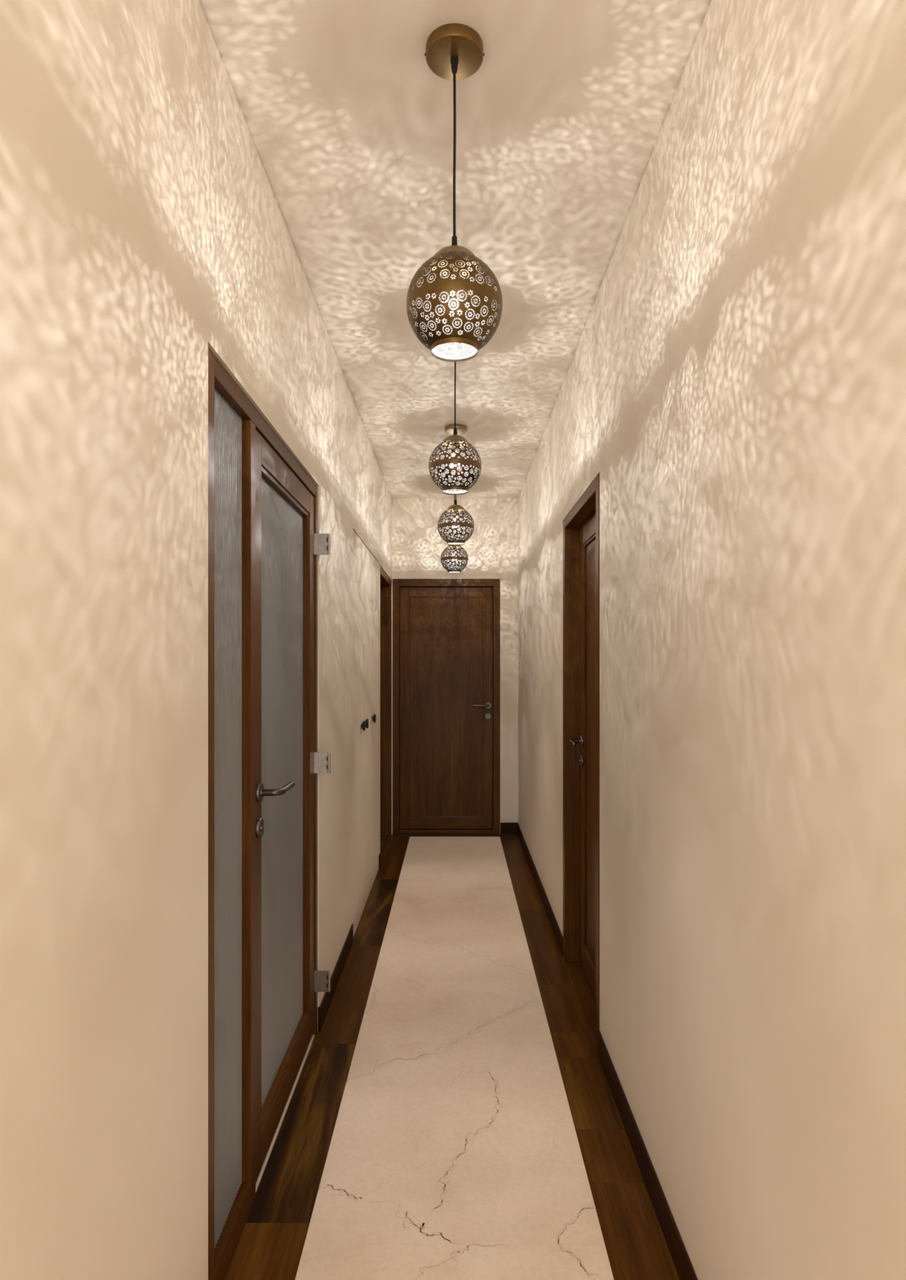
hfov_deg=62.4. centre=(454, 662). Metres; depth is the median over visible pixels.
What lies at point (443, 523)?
pendant lamp
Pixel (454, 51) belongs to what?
pendant lamp
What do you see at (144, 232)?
wall
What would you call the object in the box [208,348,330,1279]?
door
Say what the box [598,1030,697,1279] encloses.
baseboard
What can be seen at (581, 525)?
door
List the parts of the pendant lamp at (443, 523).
lamp shade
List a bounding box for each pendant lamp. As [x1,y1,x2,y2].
[406,22,502,361]
[428,319,481,494]
[437,423,474,545]
[440,482,468,573]
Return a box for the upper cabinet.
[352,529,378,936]
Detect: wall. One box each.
[0,0,391,1279]
[391,498,518,833]
[518,0,905,1279]
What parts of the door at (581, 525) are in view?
lever handle, rail, rail, panel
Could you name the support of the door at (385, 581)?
in the wall at (144, 232)
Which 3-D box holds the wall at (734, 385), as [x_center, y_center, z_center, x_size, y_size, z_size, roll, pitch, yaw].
[0.583,0.035,2.652,0.120,2.773,7.104,0,0,0]
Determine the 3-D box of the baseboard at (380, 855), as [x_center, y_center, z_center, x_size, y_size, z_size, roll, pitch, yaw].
[-0.520,1.374,5.181,0.006,0.094,0.093,0,0,0]
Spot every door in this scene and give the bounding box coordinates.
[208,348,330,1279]
[380,566,391,835]
[392,579,499,833]
[563,472,599,1053]
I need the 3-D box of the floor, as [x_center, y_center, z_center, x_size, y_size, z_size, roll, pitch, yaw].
[-0.390,1.461,2.652,2.066,0.080,7.344,0,0,0]
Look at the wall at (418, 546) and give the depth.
6.20 m
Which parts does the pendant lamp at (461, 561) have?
lamp shade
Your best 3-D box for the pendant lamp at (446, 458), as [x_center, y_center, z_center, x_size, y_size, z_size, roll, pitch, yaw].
[0.001,-1.021,3.000,0.212,0.673,0.212,0,0,-9]
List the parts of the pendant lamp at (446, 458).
lamp shade, cord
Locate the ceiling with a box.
[199,0,711,498]
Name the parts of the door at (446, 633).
rail, panel, rail, lever handle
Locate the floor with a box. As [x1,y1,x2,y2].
[225,832,679,1279]
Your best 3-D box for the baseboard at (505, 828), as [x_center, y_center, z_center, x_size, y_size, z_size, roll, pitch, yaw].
[0.447,1.374,6.201,0.140,0.094,0.006,0,0,0]
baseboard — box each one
[318,924,353,1031]
[378,852,381,869]
[500,822,517,834]
[517,822,563,956]
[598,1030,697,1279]
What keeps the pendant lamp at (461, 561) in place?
hanging from the ceiling
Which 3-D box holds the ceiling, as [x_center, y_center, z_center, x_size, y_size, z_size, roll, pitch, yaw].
[0.000,-1.408,2.652,1.286,0.100,7.344,0,0,0]
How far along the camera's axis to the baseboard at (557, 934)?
4.38 m
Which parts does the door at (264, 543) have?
sidelight pane, sill rail, lever handle, glass pane, rail, rail, hinge plate, hinge plate, hinge plate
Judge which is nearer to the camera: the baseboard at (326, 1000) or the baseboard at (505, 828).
the baseboard at (326, 1000)

